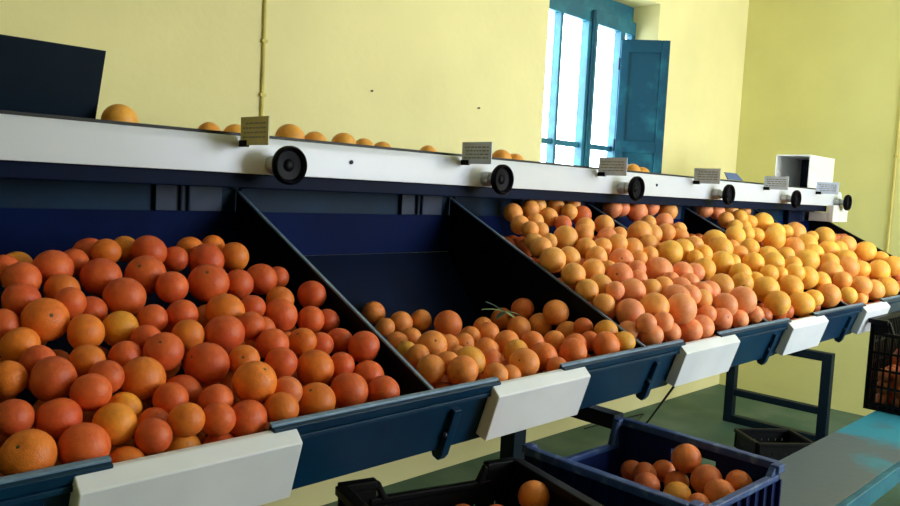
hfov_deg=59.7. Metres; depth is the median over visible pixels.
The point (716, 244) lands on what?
orange
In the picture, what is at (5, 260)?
orange
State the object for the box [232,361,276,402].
orange
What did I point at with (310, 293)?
orange
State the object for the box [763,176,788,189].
card sign
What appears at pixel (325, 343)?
orange
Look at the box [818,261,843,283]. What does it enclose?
orange
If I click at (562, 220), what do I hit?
orange
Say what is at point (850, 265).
orange
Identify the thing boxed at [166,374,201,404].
orange
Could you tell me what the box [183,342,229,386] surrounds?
orange
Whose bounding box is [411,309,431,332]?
orange
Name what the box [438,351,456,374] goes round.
orange
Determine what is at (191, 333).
orange
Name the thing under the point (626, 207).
orange
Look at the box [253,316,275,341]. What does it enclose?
orange
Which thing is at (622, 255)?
orange
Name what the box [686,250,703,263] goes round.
orange
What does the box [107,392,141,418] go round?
orange
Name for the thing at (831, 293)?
orange
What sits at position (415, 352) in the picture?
orange
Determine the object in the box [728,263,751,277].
orange
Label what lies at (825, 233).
orange
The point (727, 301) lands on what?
orange
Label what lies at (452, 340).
orange
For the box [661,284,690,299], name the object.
orange
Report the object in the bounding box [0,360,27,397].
orange
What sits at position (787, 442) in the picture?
crate
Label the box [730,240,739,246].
orange
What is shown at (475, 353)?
orange
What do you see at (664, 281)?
orange
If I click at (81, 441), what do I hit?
orange
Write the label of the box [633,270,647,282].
orange
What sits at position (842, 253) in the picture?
orange
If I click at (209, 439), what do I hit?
orange
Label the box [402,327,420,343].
orange
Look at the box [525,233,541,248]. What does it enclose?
orange
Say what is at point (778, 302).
orange
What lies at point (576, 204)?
orange
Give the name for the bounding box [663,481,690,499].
orange
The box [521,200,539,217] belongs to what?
orange
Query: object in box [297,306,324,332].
orange
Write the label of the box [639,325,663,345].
orange
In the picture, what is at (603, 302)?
orange
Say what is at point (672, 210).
orange
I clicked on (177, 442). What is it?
orange
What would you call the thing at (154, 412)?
orange
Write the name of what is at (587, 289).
orange
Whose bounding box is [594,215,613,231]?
orange
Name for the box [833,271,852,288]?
orange
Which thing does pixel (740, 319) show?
orange
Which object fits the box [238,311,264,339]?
orange
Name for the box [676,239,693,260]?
orange
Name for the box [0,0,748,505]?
wall
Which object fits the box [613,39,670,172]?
window shutter
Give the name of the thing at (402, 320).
orange
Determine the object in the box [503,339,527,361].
orange
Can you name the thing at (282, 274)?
orange
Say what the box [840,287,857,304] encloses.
orange
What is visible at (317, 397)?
orange
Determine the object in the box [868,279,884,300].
orange
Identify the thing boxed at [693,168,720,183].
card sign
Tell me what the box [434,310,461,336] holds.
orange
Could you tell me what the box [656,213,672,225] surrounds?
orange
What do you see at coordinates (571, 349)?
orange
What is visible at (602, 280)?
orange
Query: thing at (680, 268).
orange
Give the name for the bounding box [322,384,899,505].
floor
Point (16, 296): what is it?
orange
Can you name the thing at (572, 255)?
orange
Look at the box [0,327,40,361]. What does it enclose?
orange
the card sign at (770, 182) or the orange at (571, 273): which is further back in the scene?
the card sign at (770, 182)
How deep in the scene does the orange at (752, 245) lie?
3.43 m
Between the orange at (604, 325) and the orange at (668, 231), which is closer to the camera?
the orange at (604, 325)
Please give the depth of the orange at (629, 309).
2.26 m
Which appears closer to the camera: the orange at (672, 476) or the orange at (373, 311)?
the orange at (672, 476)
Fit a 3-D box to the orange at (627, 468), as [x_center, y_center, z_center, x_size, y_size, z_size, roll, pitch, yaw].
[0.496,0.595,2.142,0.062,0.060,0.061,6,5,30]
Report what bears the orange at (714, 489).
in the crate at (595, 472)
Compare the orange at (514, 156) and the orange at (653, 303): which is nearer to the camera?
the orange at (653, 303)
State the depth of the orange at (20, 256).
1.49 m
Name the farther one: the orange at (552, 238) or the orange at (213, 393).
the orange at (552, 238)
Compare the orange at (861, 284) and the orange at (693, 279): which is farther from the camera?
the orange at (861, 284)
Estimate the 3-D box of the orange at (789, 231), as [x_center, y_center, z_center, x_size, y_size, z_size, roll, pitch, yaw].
[1.730,-0.108,4.052,0.081,0.078,0.081,2,5,-15]
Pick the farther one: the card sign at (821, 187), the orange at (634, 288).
the card sign at (821, 187)
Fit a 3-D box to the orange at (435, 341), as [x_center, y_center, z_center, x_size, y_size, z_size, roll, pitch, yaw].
[-0.045,0.233,1.970,0.077,0.077,0.077,1,5,-24]
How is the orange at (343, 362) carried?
on the orange underlayer
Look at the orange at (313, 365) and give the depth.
1.52 m
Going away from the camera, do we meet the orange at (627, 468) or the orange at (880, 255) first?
the orange at (627, 468)
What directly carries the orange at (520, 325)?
on the orange underlayer
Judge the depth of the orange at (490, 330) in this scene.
2.17 m
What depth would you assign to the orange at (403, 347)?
1.89 m
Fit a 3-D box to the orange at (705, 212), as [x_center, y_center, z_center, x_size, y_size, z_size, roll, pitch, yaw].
[1.249,-0.211,3.852,0.083,0.081,0.078,1,5,-20]
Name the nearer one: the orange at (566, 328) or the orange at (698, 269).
the orange at (566, 328)
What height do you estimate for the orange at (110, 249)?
0.054 m
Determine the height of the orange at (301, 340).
0.055 m
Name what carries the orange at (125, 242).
in the machine
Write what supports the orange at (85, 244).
in the machine
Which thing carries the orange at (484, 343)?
on the orange underlayer
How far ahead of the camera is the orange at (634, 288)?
2.38 m
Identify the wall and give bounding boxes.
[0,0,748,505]
[719,0,899,415]
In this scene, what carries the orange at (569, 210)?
in the machine
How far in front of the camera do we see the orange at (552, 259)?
2.41 m
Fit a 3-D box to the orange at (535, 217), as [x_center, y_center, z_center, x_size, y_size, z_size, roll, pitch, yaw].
[0.294,-0.109,2.718,0.062,0.061,0.060,1,5,-21]
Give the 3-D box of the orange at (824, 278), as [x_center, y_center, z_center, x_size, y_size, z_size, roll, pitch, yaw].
[1.589,0.121,3.362,0.084,0.084,0.081,2,5,-16]
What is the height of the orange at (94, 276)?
0.074 m
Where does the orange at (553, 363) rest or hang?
in the machine
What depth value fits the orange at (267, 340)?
1.52 m
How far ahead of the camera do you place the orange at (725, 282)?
2.76 m
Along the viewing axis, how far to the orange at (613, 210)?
3.22 m
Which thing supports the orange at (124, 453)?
in the machine
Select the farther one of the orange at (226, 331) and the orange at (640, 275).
the orange at (640, 275)
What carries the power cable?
on the floor
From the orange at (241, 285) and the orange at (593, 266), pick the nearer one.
the orange at (241, 285)
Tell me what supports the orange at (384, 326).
in the machine
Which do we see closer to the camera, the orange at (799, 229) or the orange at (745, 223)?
the orange at (745, 223)
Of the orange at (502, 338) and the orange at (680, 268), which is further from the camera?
the orange at (680, 268)
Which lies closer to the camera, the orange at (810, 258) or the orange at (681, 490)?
the orange at (681, 490)
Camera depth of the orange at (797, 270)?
3.25 m
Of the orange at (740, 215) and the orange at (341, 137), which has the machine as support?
the orange at (341, 137)
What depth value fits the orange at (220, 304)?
1.55 m
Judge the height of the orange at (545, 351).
0.072 m
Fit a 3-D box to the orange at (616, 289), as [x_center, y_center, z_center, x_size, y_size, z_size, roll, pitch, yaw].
[0.493,0.112,2.343,0.056,0.057,0.054,1,5,-23]
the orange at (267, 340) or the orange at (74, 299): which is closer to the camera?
the orange at (74, 299)
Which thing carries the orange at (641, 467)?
in the crate at (595, 472)
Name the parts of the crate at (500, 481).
corner post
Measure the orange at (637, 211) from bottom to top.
0.092 m
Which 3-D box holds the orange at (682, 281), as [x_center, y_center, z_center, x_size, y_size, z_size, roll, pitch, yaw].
[0.765,0.117,2.610,0.075,0.074,0.077,1,5,-27]
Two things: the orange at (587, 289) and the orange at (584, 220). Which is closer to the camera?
the orange at (587, 289)
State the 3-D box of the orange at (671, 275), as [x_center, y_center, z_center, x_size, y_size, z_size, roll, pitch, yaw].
[0.752,0.092,2.671,0.060,0.058,0.060,1,5,-22]
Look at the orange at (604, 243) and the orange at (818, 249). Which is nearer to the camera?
the orange at (604, 243)
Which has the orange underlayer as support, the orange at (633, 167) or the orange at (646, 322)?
the orange at (646, 322)
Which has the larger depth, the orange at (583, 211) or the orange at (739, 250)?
the orange at (739, 250)
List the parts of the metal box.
panel, panel, panel, panel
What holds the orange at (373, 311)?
in the machine
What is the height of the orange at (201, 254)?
0.077 m
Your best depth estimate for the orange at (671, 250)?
2.91 m
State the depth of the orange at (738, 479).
1.94 m
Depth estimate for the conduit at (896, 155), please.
5.59 m
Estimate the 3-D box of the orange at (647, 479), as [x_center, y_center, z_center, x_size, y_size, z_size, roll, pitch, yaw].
[0.507,0.598,2.022,0.067,0.064,0.066,1,5,-18]
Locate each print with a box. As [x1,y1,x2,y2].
[243,122,265,137]
[464,146,488,158]
[601,161,623,170]
[697,171,717,179]
[766,179,785,186]
[819,184,836,190]
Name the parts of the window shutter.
shutter panel, shutter panel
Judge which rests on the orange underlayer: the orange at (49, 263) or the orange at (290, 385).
the orange at (290, 385)
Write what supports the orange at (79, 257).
in the machine
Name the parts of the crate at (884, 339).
corner post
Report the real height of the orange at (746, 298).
0.099 m
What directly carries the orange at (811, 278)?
on the orange underlayer
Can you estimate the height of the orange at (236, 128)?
0.068 m
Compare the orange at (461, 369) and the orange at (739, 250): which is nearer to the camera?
the orange at (461, 369)
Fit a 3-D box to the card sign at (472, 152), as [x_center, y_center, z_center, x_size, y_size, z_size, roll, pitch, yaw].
[0.083,-0.309,2.444,0.125,0.072,0.012,7,6,44]
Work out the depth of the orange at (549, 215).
2.81 m
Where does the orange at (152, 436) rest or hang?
in the machine
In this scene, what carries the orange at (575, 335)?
on the orange underlayer
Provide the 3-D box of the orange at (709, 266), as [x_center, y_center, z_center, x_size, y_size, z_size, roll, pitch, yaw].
[0.932,0.059,2.877,0.083,0.084,0.084,2,5,-16]
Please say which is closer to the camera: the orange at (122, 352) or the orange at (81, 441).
the orange at (81, 441)
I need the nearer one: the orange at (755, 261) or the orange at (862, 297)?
the orange at (755, 261)
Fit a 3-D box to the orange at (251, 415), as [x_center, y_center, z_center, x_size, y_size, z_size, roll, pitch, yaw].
[-0.344,0.283,1.331,0.068,0.068,0.070,1,5,-23]
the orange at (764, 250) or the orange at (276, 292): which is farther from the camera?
the orange at (764, 250)
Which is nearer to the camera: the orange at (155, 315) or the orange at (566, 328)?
the orange at (155, 315)
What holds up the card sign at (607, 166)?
attached to the machine
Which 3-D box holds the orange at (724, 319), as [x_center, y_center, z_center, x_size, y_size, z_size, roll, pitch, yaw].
[0.886,0.217,2.569,0.075,0.075,0.074,0,5,-31]
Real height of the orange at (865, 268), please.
0.085 m
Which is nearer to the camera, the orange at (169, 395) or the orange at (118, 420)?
the orange at (118, 420)
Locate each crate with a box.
[335,457,603,505]
[521,417,784,505]
[734,428,813,460]
[863,310,899,415]
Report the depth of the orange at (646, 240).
2.94 m
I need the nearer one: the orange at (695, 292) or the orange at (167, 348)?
the orange at (167, 348)
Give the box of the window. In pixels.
[541,0,635,166]
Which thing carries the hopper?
on the machine
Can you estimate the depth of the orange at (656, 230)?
3.08 m
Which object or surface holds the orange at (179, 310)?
on the orange underlayer
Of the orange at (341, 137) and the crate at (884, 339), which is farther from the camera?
the crate at (884, 339)
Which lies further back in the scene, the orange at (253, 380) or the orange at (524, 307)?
the orange at (524, 307)
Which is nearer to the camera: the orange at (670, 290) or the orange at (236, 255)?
the orange at (236, 255)
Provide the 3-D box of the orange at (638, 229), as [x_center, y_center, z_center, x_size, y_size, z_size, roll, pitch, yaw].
[0.733,-0.077,3.038,0.097,0.096,0.097,6,6,33]
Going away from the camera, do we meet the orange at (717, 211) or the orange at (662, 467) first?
the orange at (662, 467)
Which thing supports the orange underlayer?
in the machine
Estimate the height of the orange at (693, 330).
0.079 m
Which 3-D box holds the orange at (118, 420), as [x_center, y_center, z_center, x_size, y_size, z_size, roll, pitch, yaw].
[-0.514,0.263,1.202,0.066,0.067,0.065,1,5,-22]
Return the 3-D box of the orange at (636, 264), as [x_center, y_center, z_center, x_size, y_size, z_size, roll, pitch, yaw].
[0.622,0.057,2.615,0.064,0.067,0.065,2,5,-16]
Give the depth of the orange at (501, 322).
2.42 m
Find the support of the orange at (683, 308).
on the orange underlayer
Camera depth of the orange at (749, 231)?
3.66 m
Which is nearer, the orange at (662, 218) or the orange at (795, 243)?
the orange at (662, 218)
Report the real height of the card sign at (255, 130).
0.072 m
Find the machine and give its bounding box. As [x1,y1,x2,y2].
[0,110,899,505]
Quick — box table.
[779,411,899,505]
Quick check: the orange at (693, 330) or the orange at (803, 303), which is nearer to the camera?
the orange at (693, 330)
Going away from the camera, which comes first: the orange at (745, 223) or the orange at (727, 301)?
the orange at (727, 301)
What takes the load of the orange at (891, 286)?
on the orange underlayer
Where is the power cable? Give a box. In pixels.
[584,386,674,428]
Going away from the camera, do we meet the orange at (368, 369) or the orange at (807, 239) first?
the orange at (368, 369)
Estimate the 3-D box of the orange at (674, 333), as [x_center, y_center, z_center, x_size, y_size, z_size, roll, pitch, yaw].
[0.653,0.235,2.328,0.065,0.064,0.063,1,5,-23]
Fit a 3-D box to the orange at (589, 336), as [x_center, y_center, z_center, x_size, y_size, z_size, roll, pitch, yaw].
[0.387,0.245,2.181,0.056,0.057,0.054,5,5,27]
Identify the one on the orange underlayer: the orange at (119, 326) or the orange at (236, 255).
the orange at (119, 326)
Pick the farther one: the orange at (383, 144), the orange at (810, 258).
the orange at (810, 258)
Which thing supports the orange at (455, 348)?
on the orange underlayer
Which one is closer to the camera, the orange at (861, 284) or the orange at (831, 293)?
the orange at (831, 293)
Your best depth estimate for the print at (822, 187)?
4.58 m
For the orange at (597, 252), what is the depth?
2.57 m
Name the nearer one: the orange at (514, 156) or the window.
the orange at (514, 156)
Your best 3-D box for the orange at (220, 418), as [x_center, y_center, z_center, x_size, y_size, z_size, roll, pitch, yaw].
[-0.379,0.272,1.282,0.057,0.056,0.053,3,5,0]
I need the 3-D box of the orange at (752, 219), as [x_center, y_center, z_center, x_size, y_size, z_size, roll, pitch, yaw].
[1.526,-0.158,3.990,0.074,0.072,0.072,2,5,-14]
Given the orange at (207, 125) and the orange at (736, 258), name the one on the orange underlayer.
the orange at (736, 258)
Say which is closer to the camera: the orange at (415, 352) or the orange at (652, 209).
the orange at (415, 352)
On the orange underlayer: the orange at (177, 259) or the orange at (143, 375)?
the orange at (143, 375)
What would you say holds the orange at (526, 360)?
on the orange underlayer
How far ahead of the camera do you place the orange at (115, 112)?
1.76 m
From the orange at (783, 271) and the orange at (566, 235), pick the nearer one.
the orange at (566, 235)
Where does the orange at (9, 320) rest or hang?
on the orange underlayer
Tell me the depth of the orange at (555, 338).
2.13 m
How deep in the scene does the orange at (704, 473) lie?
1.98 m
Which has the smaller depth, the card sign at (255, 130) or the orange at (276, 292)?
the orange at (276, 292)
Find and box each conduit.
[259,0,267,115]
[886,108,899,252]
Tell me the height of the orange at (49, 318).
0.075 m
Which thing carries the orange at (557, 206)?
in the machine
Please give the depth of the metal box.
5.04 m
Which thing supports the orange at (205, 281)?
on the orange underlayer
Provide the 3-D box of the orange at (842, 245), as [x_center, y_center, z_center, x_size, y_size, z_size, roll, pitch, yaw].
[2.054,-0.016,4.155,0.094,0.098,0.097,6,6,36]
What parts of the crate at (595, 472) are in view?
corner post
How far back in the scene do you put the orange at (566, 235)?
2.64 m
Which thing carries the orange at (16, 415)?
on the orange underlayer
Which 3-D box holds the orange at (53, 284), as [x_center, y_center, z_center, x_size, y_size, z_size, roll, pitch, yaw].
[-0.716,0.068,1.447,0.062,0.061,0.062,1,5,-20]
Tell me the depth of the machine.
2.01 m
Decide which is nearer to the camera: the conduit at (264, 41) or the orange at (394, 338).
the orange at (394, 338)
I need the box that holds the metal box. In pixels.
[775,155,834,187]
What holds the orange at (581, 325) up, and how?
on the orange underlayer
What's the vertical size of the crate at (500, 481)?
0.240 m
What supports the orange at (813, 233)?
on the orange underlayer
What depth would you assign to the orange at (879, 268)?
3.90 m
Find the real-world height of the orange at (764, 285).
0.102 m
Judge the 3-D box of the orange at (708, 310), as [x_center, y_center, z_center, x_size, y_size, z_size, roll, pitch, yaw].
[0.828,0.199,2.537,0.064,0.063,0.066,0,5,-32]
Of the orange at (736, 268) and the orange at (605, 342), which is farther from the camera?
the orange at (736, 268)
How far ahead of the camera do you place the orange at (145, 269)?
1.57 m
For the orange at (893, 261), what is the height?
0.109 m
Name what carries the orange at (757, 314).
on the orange underlayer
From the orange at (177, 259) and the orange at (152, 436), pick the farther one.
the orange at (177, 259)
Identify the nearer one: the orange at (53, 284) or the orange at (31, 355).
the orange at (31, 355)
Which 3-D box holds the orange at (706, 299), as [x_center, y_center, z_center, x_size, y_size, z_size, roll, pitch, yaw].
[0.828,0.154,2.586,0.070,0.070,0.072,1,5,-20]
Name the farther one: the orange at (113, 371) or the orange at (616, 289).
the orange at (616, 289)
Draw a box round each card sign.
[239,116,269,146]
[461,142,492,164]
[598,157,627,175]
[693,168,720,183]
[724,172,742,180]
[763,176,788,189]
[816,182,838,193]
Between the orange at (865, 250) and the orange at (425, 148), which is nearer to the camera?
the orange at (425, 148)
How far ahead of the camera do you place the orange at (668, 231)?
3.17 m
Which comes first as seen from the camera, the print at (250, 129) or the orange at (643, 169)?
the print at (250, 129)
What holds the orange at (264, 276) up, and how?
in the machine
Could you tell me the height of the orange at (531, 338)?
0.063 m
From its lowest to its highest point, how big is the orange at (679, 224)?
0.067 m
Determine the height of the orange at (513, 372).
0.062 m
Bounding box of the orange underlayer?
[0,232,899,505]
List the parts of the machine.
lip panel, panel, rod, gate plate, knob, panel, lip panel, rod, rail, knob, post, panel, gate plate, post arm, lip panel, knob, panel, gate plate, panel, knob, trestle leg, lip panel, plate, panel, knob, gate plate, trestle leg, lip panel, knob, gate plate, lip panel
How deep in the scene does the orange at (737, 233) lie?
3.54 m
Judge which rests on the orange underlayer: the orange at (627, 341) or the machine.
the orange at (627, 341)
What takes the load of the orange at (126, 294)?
on the orange underlayer
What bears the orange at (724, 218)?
on the orange underlayer
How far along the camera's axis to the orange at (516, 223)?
2.62 m
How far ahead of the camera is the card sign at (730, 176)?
3.88 m
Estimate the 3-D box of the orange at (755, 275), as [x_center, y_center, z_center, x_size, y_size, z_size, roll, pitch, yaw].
[1.198,0.108,3.074,0.069,0.072,0.073,0,6,-35]
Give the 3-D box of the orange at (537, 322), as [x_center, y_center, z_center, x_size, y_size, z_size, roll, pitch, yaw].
[0.270,0.218,2.366,0.071,0.075,0.076,-1,6,-28]
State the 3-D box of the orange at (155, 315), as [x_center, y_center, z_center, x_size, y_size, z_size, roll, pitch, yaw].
[-0.556,0.124,1.467,0.054,0.057,0.056,1,5,-26]
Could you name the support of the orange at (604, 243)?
on the orange underlayer
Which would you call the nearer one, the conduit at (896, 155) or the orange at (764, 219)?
the orange at (764, 219)
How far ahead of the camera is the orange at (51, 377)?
1.19 m
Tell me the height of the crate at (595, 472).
0.240 m
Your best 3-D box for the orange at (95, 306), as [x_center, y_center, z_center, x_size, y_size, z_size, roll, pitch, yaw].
[-0.663,0.107,1.449,0.057,0.054,0.056,1,5,-20]
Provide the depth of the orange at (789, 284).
3.13 m
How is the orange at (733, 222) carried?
on the orange underlayer
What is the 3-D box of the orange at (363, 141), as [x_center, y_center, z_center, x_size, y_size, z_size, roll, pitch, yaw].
[-0.262,-0.316,2.389,0.066,0.066,0.067,2,5,-16]
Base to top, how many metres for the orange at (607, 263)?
0.056 m
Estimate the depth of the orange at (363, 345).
1.65 m
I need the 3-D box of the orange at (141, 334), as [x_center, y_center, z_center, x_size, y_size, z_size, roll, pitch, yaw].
[-0.548,0.157,1.416,0.055,0.056,0.057,0,6,-33]
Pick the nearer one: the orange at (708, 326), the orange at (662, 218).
the orange at (708, 326)
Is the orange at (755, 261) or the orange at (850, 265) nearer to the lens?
the orange at (755, 261)
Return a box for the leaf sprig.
[482,301,521,319]
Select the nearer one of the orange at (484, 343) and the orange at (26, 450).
the orange at (26, 450)
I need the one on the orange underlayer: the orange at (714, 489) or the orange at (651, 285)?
the orange at (651, 285)
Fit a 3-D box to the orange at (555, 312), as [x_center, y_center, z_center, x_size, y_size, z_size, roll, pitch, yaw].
[0.313,0.176,2.321,0.077,0.076,0.075,1,5,-26]
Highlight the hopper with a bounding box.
[0,34,105,118]
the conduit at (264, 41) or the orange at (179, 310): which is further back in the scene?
the conduit at (264, 41)
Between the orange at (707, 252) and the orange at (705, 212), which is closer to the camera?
the orange at (707, 252)
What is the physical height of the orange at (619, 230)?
0.063 m
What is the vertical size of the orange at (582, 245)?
0.073 m
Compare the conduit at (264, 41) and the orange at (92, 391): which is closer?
the orange at (92, 391)
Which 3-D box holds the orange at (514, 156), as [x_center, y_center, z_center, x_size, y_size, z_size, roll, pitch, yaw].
[0.232,-0.324,2.801,0.065,0.063,0.065,1,5,-18]
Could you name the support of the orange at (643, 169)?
on the machine
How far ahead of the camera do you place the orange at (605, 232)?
2.83 m
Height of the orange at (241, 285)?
0.066 m
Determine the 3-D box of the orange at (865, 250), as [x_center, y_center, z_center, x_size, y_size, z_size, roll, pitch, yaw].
[2.280,-0.009,4.312,0.112,0.110,0.118,1,5,-23]
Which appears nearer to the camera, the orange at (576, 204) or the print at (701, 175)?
the orange at (576, 204)
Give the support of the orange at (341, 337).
on the orange underlayer
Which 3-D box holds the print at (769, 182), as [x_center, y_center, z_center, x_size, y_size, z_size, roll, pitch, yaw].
[1.688,-0.364,4.060,0.101,0.037,0.001,7,6,44]
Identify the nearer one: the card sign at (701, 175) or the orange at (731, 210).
the card sign at (701, 175)
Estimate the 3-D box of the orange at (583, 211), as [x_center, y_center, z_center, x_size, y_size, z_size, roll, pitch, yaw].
[0.502,-0.141,2.994,0.076,0.080,0.079,1,5,-17]
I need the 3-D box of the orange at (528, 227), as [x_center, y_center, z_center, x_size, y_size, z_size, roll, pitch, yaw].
[0.265,-0.077,2.597,0.060,0.058,0.056,6,5,31]
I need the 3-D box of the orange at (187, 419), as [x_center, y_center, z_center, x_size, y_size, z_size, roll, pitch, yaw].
[-0.417,0.264,1.242,0.057,0.054,0.056,1,5,-16]
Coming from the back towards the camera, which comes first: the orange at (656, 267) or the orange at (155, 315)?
the orange at (656, 267)
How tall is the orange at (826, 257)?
0.089 m
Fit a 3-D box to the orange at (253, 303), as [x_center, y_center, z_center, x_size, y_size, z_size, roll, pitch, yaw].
[-0.416,0.116,1.649,0.057,0.055,0.055,-1,6,-37]
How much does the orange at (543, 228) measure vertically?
0.054 m
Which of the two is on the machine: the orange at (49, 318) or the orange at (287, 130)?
the orange at (287, 130)
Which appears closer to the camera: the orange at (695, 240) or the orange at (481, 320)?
the orange at (481, 320)
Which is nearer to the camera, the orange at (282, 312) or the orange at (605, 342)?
the orange at (282, 312)
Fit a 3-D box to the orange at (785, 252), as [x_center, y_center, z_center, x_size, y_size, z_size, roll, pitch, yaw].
[1.537,0.009,3.589,0.078,0.074,0.074,1,5,-21]
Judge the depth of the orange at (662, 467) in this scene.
2.10 m
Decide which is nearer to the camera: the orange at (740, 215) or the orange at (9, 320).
the orange at (9, 320)
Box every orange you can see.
[0,255,17,284]
[0,309,20,339]
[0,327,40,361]
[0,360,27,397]
[0,399,34,436]
[0,429,56,475]
[1,262,41,289]
[1,283,41,318]
[7,251,32,263]
[18,345,55,379]
[20,298,69,341]
[29,356,76,401]
[32,250,73,283]
[33,398,82,442]
[43,274,80,298]
[53,287,86,318]
[57,422,110,463]
[64,249,88,276]
[67,314,104,347]
[68,344,105,376]
[69,373,111,411]
[72,238,97,260]
[79,258,122,295]
[82,296,107,321]
[88,360,124,392]
[90,239,121,262]
[92,403,137,446]
[101,104,138,122]
[102,277,146,314]
[102,311,138,345]
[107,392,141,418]
[108,341,142,366]
[109,446,144,462]
[114,236,134,261]
[120,357,165,401]
[124,255,165,294]
[130,325,160,350]
[131,235,166,262]
[134,418,172,454]
[137,304,167,331]
[137,407,168,424]
[142,332,183,371]
[152,382,188,413]
[155,271,188,302]
[162,434,200,452]
[163,246,188,271]
[166,299,198,327]
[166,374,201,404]
[167,402,204,437]
[171,319,204,350]
[176,237,202,254]
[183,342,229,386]
[187,264,229,301]
[188,244,224,270]
[197,122,220,130]
[198,384,233,409]
[202,235,224,249]
[202,402,235,436]
[203,315,244,353]
[203,432,234,443]
[205,293,244,321]
[221,242,248,271]
[224,124,240,132]
[227,269,253,298]
[229,345,259,372]
[230,400,266,436]
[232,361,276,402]
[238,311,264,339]
[241,295,265,315]
[247,264,277,294]
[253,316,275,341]
[255,328,288,358]
[263,392,298,422]
[264,298,297,331]
[264,347,297,378]
[266,286,293,303]
[272,266,288,286]
[274,376,302,401]
[275,124,304,138]
[288,328,316,354]
[296,350,333,384]
[297,281,326,307]
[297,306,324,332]
[298,382,335,415]
[305,131,326,140]
[314,332,333,354]
[320,309,339,332]
[327,328,351,353]
[330,373,367,407]
[331,133,355,143]
[331,352,354,377]
[348,331,379,362]
[353,360,383,384]
[356,138,373,145]
[362,301,384,324]
[367,375,399,401]
[374,142,390,146]
[375,318,394,336]
[386,332,407,348]
[390,311,412,331]
[396,341,414,359]
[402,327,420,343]
[406,344,429,367]
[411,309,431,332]
[416,354,445,383]
[417,330,446,355]
[420,145,436,151]
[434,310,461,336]
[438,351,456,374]
[444,334,458,350]
[447,355,478,384]
[449,345,462,352]
[455,346,485,374]
[456,333,473,346]
[460,326,480,344]
[473,317,490,328]
[474,337,499,351]
[478,322,498,340]
[482,348,502,372]
[484,363,507,381]
[490,308,512,329]
[492,149,511,158]
[495,330,518,351]
[503,203,522,221]
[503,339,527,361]
[505,364,521,379]
[507,316,530,339]
[508,348,539,376]
[510,153,523,159]
[510,215,528,234]
[511,298,533,319]
[518,480,549,505]
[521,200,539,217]
[521,221,538,236]
[521,331,544,349]
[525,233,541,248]
[527,213,543,222]
[529,237,551,258]
[529,313,551,336]
[532,342,557,370]
[534,200,545,212]
[536,222,548,235]
[539,207,557,225]
[539,247,565,272]
[542,233,556,246]
[543,300,568,324]
[544,330,564,351]
[546,200,563,215]
[546,356,565,371]
[554,215,571,228]
[554,225,577,248]
[556,321,574,337]
[559,338,586,361]
[561,204,577,219]
[561,246,580,264]
[561,263,585,286]
[564,201,580,206]
[564,333,586,345]
[572,206,591,223]
[573,318,592,334]
[575,217,594,230]
[575,224,593,239]
[575,237,596,258]
[575,279,598,301]
[582,258,604,278]
[582,331,596,350]
[585,246,607,261]
[590,274,611,293]
[592,293,614,314]
[592,331,619,355]
[593,320,617,334]
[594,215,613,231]
[594,238,611,254]
[596,228,616,238]
[602,203,622,217]
[603,260,613,274]
[606,262,632,282]
[606,281,624,299]
[608,234,627,252]
[608,248,633,264]
[613,227,626,236]
[615,298,644,323]
[616,331,635,351]
[619,203,629,216]
[619,321,637,337]
[620,278,645,301]
[620,460,638,481]
[626,238,642,252]
[627,164,640,170]
[627,204,647,221]
[627,221,651,239]
[628,260,645,272]
[632,250,647,263]
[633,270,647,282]
[633,462,656,478]
[634,472,659,490]
[636,313,656,332]
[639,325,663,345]
[640,167,648,171]
[640,215,655,223]
[640,234,657,248]
[640,292,669,315]
[643,246,657,259]
[643,279,661,294]
[645,204,659,215]
[645,257,672,278]
[649,224,661,241]
[653,460,674,481]
[654,311,673,331]
[655,276,672,291]
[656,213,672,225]
[657,205,677,218]
[657,240,682,265]
[659,223,675,240]
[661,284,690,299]
[663,271,678,279]
[663,323,680,341]
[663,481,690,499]
[664,470,689,487]
[668,293,696,323]
[671,444,701,472]
[672,228,688,240]
[672,277,690,285]
[673,222,686,229]
[673,261,693,276]
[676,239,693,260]
[678,319,702,341]
[681,273,699,284]
[683,284,701,303]
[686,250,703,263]
[687,236,703,247]
[687,493,709,505]
[690,263,704,280]
[690,464,721,493]
[694,244,712,259]
[694,281,712,294]
[694,315,714,338]
[695,258,715,280]
[696,206,712,217]
[696,305,716,321]
[697,289,712,308]
[702,230,726,244]
[703,280,720,297]
[703,478,734,502]
[708,237,732,253]
[710,207,724,219]
[710,273,733,292]
[711,293,737,315]
[712,251,734,274]
[713,308,732,330]
[717,212,734,227]
[725,208,738,212]
[725,226,745,243]
[725,470,752,490]
[726,220,742,228]
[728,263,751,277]
[729,286,756,313]
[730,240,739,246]
[731,254,740,263]
[732,210,747,220]
[732,273,753,288]
[732,309,748,327]
[733,245,748,262]
[738,208,750,214]
[740,239,759,252]
[741,220,751,226]
[742,226,754,238]
[742,252,764,271]
[748,215,757,227]
[748,305,763,323]
[751,272,762,280]
[752,276,779,302]
[753,228,764,241]
[755,212,773,231]
[759,246,778,256]
[759,265,778,279]
[762,228,785,248]
[763,251,784,267]
[764,290,790,315]
[766,223,785,233]
[777,267,787,280]
[778,247,794,258]
[778,275,803,295]
[782,224,793,238]
[782,237,804,254]
[784,256,802,267]
[786,264,804,279]
[787,222,805,237]
[789,292,814,316]
[795,249,819,269]
[798,234,817,246]
[801,266,818,289]
[805,244,823,257]
[806,231,818,239]
[806,289,823,306]
[814,271,830,289]
[815,227,835,244]
[816,283,840,307]
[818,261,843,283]
[819,240,839,254]
[820,253,839,264]
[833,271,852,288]
[834,241,847,250]
[836,249,857,260]
[838,236,856,251]
[839,256,859,277]
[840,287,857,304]
[849,276,872,294]
[854,241,876,260]
[854,293,867,304]
[858,260,870,276]
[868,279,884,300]
[869,260,890,279]
[871,251,888,261]
[878,277,898,297]
[883,256,899,275]
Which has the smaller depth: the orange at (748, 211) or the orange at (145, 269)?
the orange at (145, 269)

